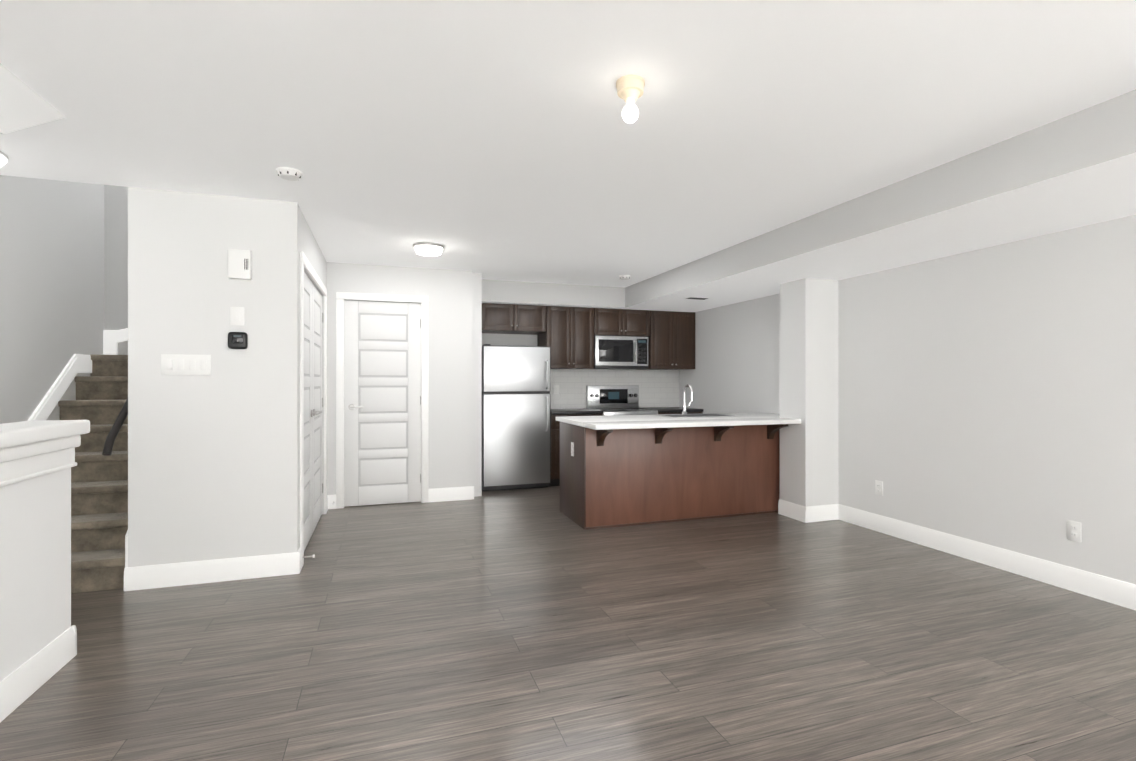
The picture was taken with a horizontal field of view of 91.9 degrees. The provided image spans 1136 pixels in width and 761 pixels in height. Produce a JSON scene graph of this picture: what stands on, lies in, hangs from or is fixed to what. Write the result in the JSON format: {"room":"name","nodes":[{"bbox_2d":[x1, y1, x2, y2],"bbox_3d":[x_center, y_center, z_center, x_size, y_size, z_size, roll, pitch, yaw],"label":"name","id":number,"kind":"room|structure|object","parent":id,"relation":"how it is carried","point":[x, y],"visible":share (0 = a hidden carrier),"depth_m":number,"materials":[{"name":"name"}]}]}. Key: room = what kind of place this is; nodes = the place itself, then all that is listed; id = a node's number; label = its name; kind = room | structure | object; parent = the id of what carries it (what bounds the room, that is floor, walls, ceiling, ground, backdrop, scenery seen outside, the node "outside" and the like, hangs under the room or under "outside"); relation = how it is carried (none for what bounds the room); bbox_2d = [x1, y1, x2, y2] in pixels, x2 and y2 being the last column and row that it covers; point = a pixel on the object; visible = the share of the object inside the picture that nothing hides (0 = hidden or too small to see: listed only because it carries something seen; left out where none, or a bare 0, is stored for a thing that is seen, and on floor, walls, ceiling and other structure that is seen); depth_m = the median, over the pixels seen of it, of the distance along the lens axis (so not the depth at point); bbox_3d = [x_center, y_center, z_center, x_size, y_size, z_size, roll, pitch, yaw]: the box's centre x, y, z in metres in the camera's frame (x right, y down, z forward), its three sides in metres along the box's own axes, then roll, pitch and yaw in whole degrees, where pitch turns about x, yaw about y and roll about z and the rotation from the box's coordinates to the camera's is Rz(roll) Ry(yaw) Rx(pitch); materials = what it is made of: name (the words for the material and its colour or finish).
{"room":"empty living room","nodes":[
{"label":"empty living room","id":0,"kind":"room"},
{"bbox_2d":[0,467,70,681],"bbox_3d":[-1.598,0.773,0.169,0.120,1.050,5.050,0,0,-18],"label":"wall","id":1,"kind":"structure","parent":0,"point":[35,565],"depth_m":2.31,"materials":[{"name":"white paint"}]},
{"bbox_2d":[0,625,76,721],"bbox_3d":[-1.550,1.227,0.209,0.036,0.142,5.036,0,0,-18],"label":"baseboard","id":2,"kind":"structure","parent":1,"relation":"attached to","point":[26,680],"depth_m":2.30,"materials":[{"name":"white paint"}]},
{"bbox_2d":[0,420,89,486],"bbox_3d":[-1.604,0.295,0.188,0.244,0.217,5.090,0,0,-18],"label":"half wall cap","id":3,"kind":"object","parent":1,"relation":"on","point":[30,449],"visible":1,"depth_m":2.29,"materials":[{"name":"white paint"}]},
{"bbox_2d":[0,175,103,423],"bbox_3d":[-3.025,-1.201,1.260,0.120,5.000,8.020,0,0,-18],"label":"wall","id":4,"kind":"structure","parent":0,"point":[51,278],"depth_m":4.11,"materials":[{"name":"white paint"}]},
{"bbox_2d":[28,354,91,420],"bbox_3d":[-3.868,0.542,4.014,0.020,1.515,2.020,0,0,-18],"label":"skirt","id":5,"kind":"object","parent":4,"relation":"attached to","point":[76,364],"visible":0.42,"depth_m":4.28,"materials":[{"name":"white paint"}]},
{"bbox_2d":[124,547,301,590],"bbox_3d":[-2.277,1.229,3.555,0.982,0.142,0.036,0,0,-18],"label":"baseboard","id":6,"kind":"structure","parent":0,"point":[228,569],"depth_m":3.53,"materials":[{"name":"white paint"}]},
{"bbox_2d":[128,187,299,566],"bbox_3d":[-2.295,-1.200,3.611,0.950,5.000,0.120,0,0,-18],"label":"wall","id":7,"kind":"structure","parent":0,"point":[214,465],"depth_m":3.54,"materials":[{"name":"white paint"}]},
{"bbox_2d":[161,354,210,374],"bbox_3d":[-2.429,-0.101,3.497,0.267,0.127,0.010,0,0,-18],"label":"light switch","id":8,"kind":"object","parent":7,"relation":"attached to","point":[177,364],"visible":1,"depth_m":3.49,"materials":[{"name":"white plastic"}]},
{"bbox_2d":[230,307,243,325],"bbox_3d":[-2.161,-0.420,3.586,0.080,0.120,0.010,0,0,-18],"label":"light switch","id":9,"kind":"object","parent":7,"relation":"attached to","point":[236,315],"visible":1,"depth_m":3.58,"materials":[{"name":"white plastic"}]},
{"bbox_2d":[228,332,247,348],"bbox_3d":[-2.154,-0.260,3.581,0.110,0.110,0.025,0,0,-18],"label":"thermostat","id":10,"kind":"object","parent":7,"relation":"attached to","point":[237,340],"visible":1,"depth_m":3.57,"materials":[{"name":"black plastic"}]},
{"bbox_2d":[228,249,251,279],"bbox_3d":[-2.136,-0.755,3.575,0.130,0.190,0.047,0,0,-18],"label":"door chime","id":11,"kind":"object","parent":7,"relation":"attached to","point":[240,264],"visible":0.98,"depth_m":3.56,"materials":[{"name":"white plastic"}]},
{"bbox_2d":[104,185,472,494],"bbox_3d":[-2.644,-1.200,5.560,3.320,5.000,0.140,0,0,-18],"label":"wall","id":12,"kind":"structure","parent":0,"point":[448,293],"depth_m":5.88,"materials":[{"name":"white paint"}]},
{"bbox_2d":[103,328,127,354],"bbox_3d":[-3.767,-0.368,5.104,0.900,0.606,0.016,0,0,-18],"label":"skirt","id":13,"kind":"object","parent":12,"relation":"attached to","point":[112,339],"visible":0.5,"depth_m":4.97,"materials":[{"name":"white paint"}]},
{"bbox_2d":[336,292,427,508],"bbox_3d":[-1.929,0.201,5.740,0.910,2.200,0.069,0,0,-18],"label":"door frame","id":14,"kind":"structure","parent":12,"relation":"attached to","point":[341,297],"depth_m":5.64,"materials":[{"name":"white paint"}]},
{"bbox_2d":[344,300,420,506],"bbox_3d":[-1.925,0.234,5.732,0.765,2.116,0.097,0,0,-18],"label":"back door","id":15,"kind":"structure","parent":12,"relation":"in","point":[382,402],"depth_m":5.74,"materials":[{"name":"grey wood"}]},
{"bbox_2d":[428,486,473,501],"bbox_3d":[-1.259,1.230,5.938,0.486,0.142,0.016,0,0,-18],"label":"baseboard","id":16,"kind":"structure","parent":12,"relation":"attached to","point":[453,493],"depth_m":5.93,"materials":[{"name":"white paint"}]},
{"bbox_2d":[300,209,326,513],"bbox_3d":[-2.219,0.050,4.663,0.140,2.500,1.830,0,0,-18],"label":"wall","id":17,"kind":"structure","parent":0,"point":[310,248],"depth_m":4.88,"materials":[{"name":"white paint"}]},
{"bbox_2d":[304,272,318,550],"bbox_3d":[-2.010,0.234,4.236,0.097,2.116,0.763,0,0,-18],"label":"closet door","id":18,"kind":"structure","parent":17,"relation":"in","point":[309,413],"depth_m":4.37,"materials":[{"name":"grey wood"}]},
{"bbox_2d":[300,251,326,566],"bbox_3d":[-2.117,0.200,4.607,0.019,2.200,1.680,0,0,-18],"label":"door frame","id":19,"kind":"structure","parent":17,"relation":"attached to","point":[305,263],"depth_m":3.86,"materials":[{"name":"white paint"}]},
{"bbox_2d":[312,283,322,533],"bbox_3d":[-2.253,0.234,4.965,0.097,2.116,0.763,0,0,-18],"label":"closet door","id":20,"kind":"structure","parent":17,"relation":"in","point":[317,405],"depth_m":4.90,"materials":[{"name":"grey wood"}]},
{"bbox_2d":[472,273,481,496],"bbox_3d":[-1.167,0.051,6.568,0.120,2.500,0.880,0,0,-18],"label":"wall","id":21,"kind":"structure","parent":0,"point":[477,399],"depth_m":6.16,"materials":[{"name":"white paint"}]},
{"bbox_2d":[482,333,642,408],"bbox_3d":[0.104,0.051,7.518,3.130,2.500,0.120,0,0,-18],"label":"wall","id":22,"kind":"structure","parent":0,"point":[510,339],"depth_m":7.17,"materials":[{"name":"white paint"}]},
{"bbox_2d":[482,303,545,334],"bbox_3d":[-0.732,-0.772,6.935,0.827,0.329,0.453,0,0,-18],"label":"upper cabinet","id":23,"kind":"object","parent":22,"relation":"attached to","point":[496,318],"depth_m":6.73,"materials":[{"name":"brown wood"}]},
{"bbox_2d":[538,306,593,368],"bbox_3d":[-0.036,-0.545,7.167,0.629,0.782,0.453,0,0,-18],"label":"upper cabinet","id":24,"kind":"object","parent":22,"relation":"attached to","point":[566,334],"depth_m":6.95,"materials":[{"name":"brown wood"}]},
{"bbox_2d":[550,369,678,408],"bbox_3d":[0.603,0.111,7.616,2.120,0.540,0.008,0,0,-18],"label":"tile backsplash","id":25,"kind":"structure","parent":22,"relation":"attached to","point":[658,388],"depth_m":7.64,"materials":[{"name":"white tile"}]},
{"bbox_2d":[554,385,558,393],"bbox_3d":[-0.155,0.121,7.354,0.075,0.120,0.011,0,0,-18],"label":"outlet","id":26,"kind":"object","parent":25,"relation":"attached to","point":[556,389],"visible":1,"depth_m":7.35,"materials":[{"name":"white plastic"}]},
{"bbox_2d":[594,308,649,338],"bbox_3d":[0.645,-0.762,7.393,0.794,0.347,0.453,0,0,-18],"label":"upper cabinet","id":27,"kind":"object","parent":22,"relation":"attached to","point":[607,322],"depth_m":7.18,"materials":[{"name":"brown wood"}]},
{"bbox_2d":[593,335,647,368],"bbox_3d":[0.652,-0.370,7.375,0.760,0.426,0.473,0,0,-18],"label":"microwave","id":28,"kind":"object","parent":27,"relation":"attached to","point":[620,352],"visible":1,"depth_m":7.18,"materials":[{"name":"grey metal"}]},
{"bbox_2d":[0,486,1135,760],"bbox_3d":[-0.047,1.359,2.713,6.750,0.120,9.200,0,0,-18],"label":"floor","id":29,"kind":"structure","parent":0,"point":[532,624],"depth_m":2.60,"materials":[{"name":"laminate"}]},
{"bbox_2d":[58,354,127,592],"bbox_3d":[-3.465,0.538,4.194,0.894,1.524,1.924,0,0,-18],"label":"stairs","id":30,"kind":"structure","parent":29,"relation":"on","point":[99,504],"depth_m":3.92,"materials":[{"name":"carpet"}]},
{"bbox_2d":[482,344,550,490],"bbox_3d":[-0.693,0.438,6.775,0.820,1.725,0.746,0,0,-18],"label":"fridge","id":31,"kind":"object","parent":29,"relation":"on","point":[516,418],"visible":0.96,"depth_m":6.48,"materials":[{"name":"grey metal"}]},
{"bbox_2d":[549,411,602,485],"bbox_3d":[0.016,0.861,7.083,0.681,0.880,0.624,0,0,-18],"label":"base cabinet","id":32,"kind":"object","parent":29,"relation":"on","point":[555,452],"depth_m":6.71,"materials":[{"name":"brown wood"}]},
{"bbox_2d":[586,385,657,415],"bbox_3d":[0.719,0.684,7.275,0.760,1.235,0.705,0,0,-18],"label":"stove","id":33,"kind":"object","parent":29,"relation":"on","point":[607,400],"visible":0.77,"depth_m":7.50,"materials":[{"name":"silver metal"}]},
{"bbox_2d":[653,407,702,413],"bbox_3d":[1.389,0.861,7.540,0.668,0.880,0.624,0,0,-18],"label":"base cabinet","id":34,"kind":"object","parent":29,"relation":"on","point":[661,410],"depth_m":7.24,"materials":[{"name":"brown wood"}]},
{"bbox_2d":[556,420,800,529],"bbox_3d":[1.196,0.850,5.385,2.398,0.900,0.955,0,0,-18],"label":"kitchen island","id":35,"kind":"object","parent":29,"relation":"on","point":[622,470],"depth_m":5.06,"materials":[{"name":"brown wood"}]},
{"bbox_2d":[556,412,800,427],"bbox_3d":[1.150,0.380,5.486,2.422,0.040,0.795,0,0,-18],"label":"island countertop","id":36,"kind":"structure","parent":35,"relation":"on","point":[684,418],"depth_m":5.21,"materials":[{"name":"white stone"}]},
{"bbox_2d":[682,384,692,413],"bbox_3d":[1.288,0.201,5.816,0.100,0.318,0.193,0,0,-18],"label":"faucet","id":37,"kind":"object","parent":36,"relation":"on","point":[684,391],"depth_m":5.86,"materials":[{"name":"silver metal"}]},
{"bbox_2d":[657,413,736,417],"bbox_3d":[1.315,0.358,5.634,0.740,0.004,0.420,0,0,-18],"label":"sink","id":38,"kind":"object","parent":36,"relation":"in","point":[684,415],"depth_m":5.63,"materials":[{"name":"silver metal"}]},
{"bbox_2d":[778,499,800,520],"bbox_3d":[2.112,1.229,5.208,0.016,0.142,0.330,0,0,-18],"label":"baseboard","id":39,"kind":"structure","parent":29,"relation":"on","point":[792,510],"depth_m":5.21,"materials":[{"name":"white paint"}]},
{"bbox_2d":[780,278,837,506],"bbox_3d":[2.304,0.180,5.262,0.380,2.240,0.350,0,0,-18],"label":"pillar","id":40,"kind":"structure","parent":29,"relation":"on","point":[809,382],"depth_m":5.12,"materials":[{"name":"white paint"}]},
{"bbox_2d":[800,504,839,522],"bbox_3d":[2.339,1.229,5.080,0.366,0.142,0.016,0,0,-18],"label":"baseboard","id":41,"kind":"structure","parent":40,"relation":"attached to","point":[822,512],"depth_m":5.07,"materials":[{"name":"white paint"}]},
{"bbox_2d":[0,0,1135,287],"bbox_3d":[-0.047,-1.276,2.715,6.750,0.150,9.200,0,0,-18],"label":"ceiling","id":42,"kind":"structure","parent":0,"point":[494,140],"depth_m":2.41,"materials":[{"name":"white paint"}]},
{"bbox_2d":[0,151,7,166],"bbox_3d":[-3.173,-1.180,2.812,0.430,0.041,0.430,0,0,-18],"label":"light","id":43,"kind":"object","parent":42,"relation":"attached to","point":[3,158],"visible":1,"depth_m":2.92,"materials":[{"name":"white plastic"}]},
{"bbox_2d":[0,63,64,133],"bbox_3d":[-1.996,-1.072,-0.011,1.030,0.260,4.960,0,0,-18],"label":"soffit","id":44,"kind":"structure","parent":42,"relation":"attached to","point":[23,105],"depth_m":2.19,"materials":[{"name":"white paint"}]},
{"bbox_2d":[276,167,302,180],"bbox_3d":[-1.601,-1.180,3.156,0.136,0.042,0.136,0,0,-18],"label":"smoke detector","id":45,"kind":"object","parent":42,"relation":"attached to","point":[289,174],"visible":1,"depth_m":3.12,"materials":[{"name":"white plastic"}]},
{"bbox_2d":[413,242,443,255],"bbox_3d":[-1.243,-1.166,4.899,0.270,0.068,0.270,0,0,-18],"label":"hall light","id":46,"kind":"object","parent":42,"relation":"attached to","point":[428,249],"visible":1,"depth_m":4.82,"materials":[{"name":"white glass"}]},
{"bbox_2d":[482,279,697,311],"bbox_3d":[0.266,-1.069,7.219,3.010,0.260,0.550,0,0,-18],"label":"soffit beam","id":47,"kind":"structure","parent":42,"relation":"attached to","point":[528,293],"depth_m":6.79,"materials":[{"name":"white paint"}]},
{"bbox_2d":[619,275,630,279],"bbox_3d":[0.652,-1.178,6.299,0.136,0.042,0.136,0,0,-18],"label":"smoke detector","id":48,"kind":"object","parent":42,"relation":"attached to","point":[624,277],"visible":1,"depth_m":6.26,"materials":[{"name":"white plastic"}]},
{"bbox_2d":[616,75,644,122],"bbox_3d":[0.251,-1.120,2.213,0.116,0.161,0.116,0,0,-18],"label":"ceiling light","id":49,"kind":"object","parent":42,"relation":"attached to","point":[630,89],"visible":1,"depth_m":2.19,"materials":[{"name":"beige glass"}]},
{"bbox_2d":[625,89,1135,310],"bbox_3d":[2.578,-1.071,3.298,1.100,0.260,8.350,0,0,-18],"label":"bulkhead","id":50,"kind":"object","parent":42,"relation":"attached to","point":[1075,170],"visible":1,"depth_m":3.29,"materials":[{"name":"white paint"}]},
{"bbox_2d":[685,297,709,299],"bbox_3d":[1.471,-0.934,6.244,0.260,0.010,0.120,0,0,-18],"label":"air vent","id":51,"kind":"object","parent":50,"relation":"attached to","point":[701,298],"visible":1,"depth_m":6.22,"materials":[{"name":"white plastic"}]},
{"bbox_2d":[679,215,1135,584],"bbox_3d":[3.070,0.050,3.751,0.120,2.500,9.200,0,0,-18],"label":"wall","id":52,"kind":"structure","parent":0,"point":[987,395],"depth_m":3.87,"materials":[{"name":"white paint"}]},
{"bbox_2d":[636,310,694,369],"bbox_3d":[1.352,-0.545,7.628,0.683,0.782,0.453,0,0,-18],"label":"upper cabinet","id":53,"kind":"object","parent":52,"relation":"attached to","point":[671,343],"depth_m":7.41,"materials":[{"name":"brown wood"}]},
{"bbox_2d":[875,480,882,495],"bbox_3d":[2.676,0.925,4.727,0.010,0.120,0.074,0,0,-18],"label":"electrical outlet","id":54,"kind":"object","parent":52,"relation":"attached to","point":[878,487],"visible":1,"depth_m":4.72,"materials":[{"name":"white plastic"}]},
{"bbox_2d":[840,504,1135,610],"bbox_3d":[3.466,1.228,2.344,0.016,0.142,5.920,0,0,-18],"label":"baseboard","id":55,"kind":"structure","parent":52,"relation":"attached to","point":[1121,593],"depth_m":3.75,"materials":[{"name":"white paint"}]},
{"bbox_2d":[1067,520,1080,541],"bbox_3d":[3.122,0.929,3.389,0.010,0.120,0.074,0,0,-18],"label":"electrical outlet","id":56,"kind":"object","parent":52,"relation":"attached to","point":[1073,530],"visible":1,"depth_m":3.39,"materials":[{"name":"white plastic"}]},
{"bbox_3d":[-2.997,-1.200,4.405,0.120,5.000,1.830,0,0,-18],"label":"wall","id":57,"kind":"structure","parent":0,"visible":0},
{"bbox_2d":[102,398,127,455],"bbox_3d":[-3.066,-0.352,4.250,0.105,1.621,1.980,0,0,-18],"label":"stair handrail","id":58,"kind":"object","parent":57,"relation":"attached to","point":[114,432],"visible":0.23,"depth_m":3.40,"materials":[{"name":"wood"}]},
{"bbox_2d":[125,530,127,567],"bbox_3d":[-3.043,0.344,4.327,0.016,1.911,1.946,0,0,-18],"label":"skirt","id":59,"kind":"object","parent":57,"relation":"attached to","point":[126,550],"visible":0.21,"depth_m":3.40,"materials":[{"name":"white paint"}]}
]}

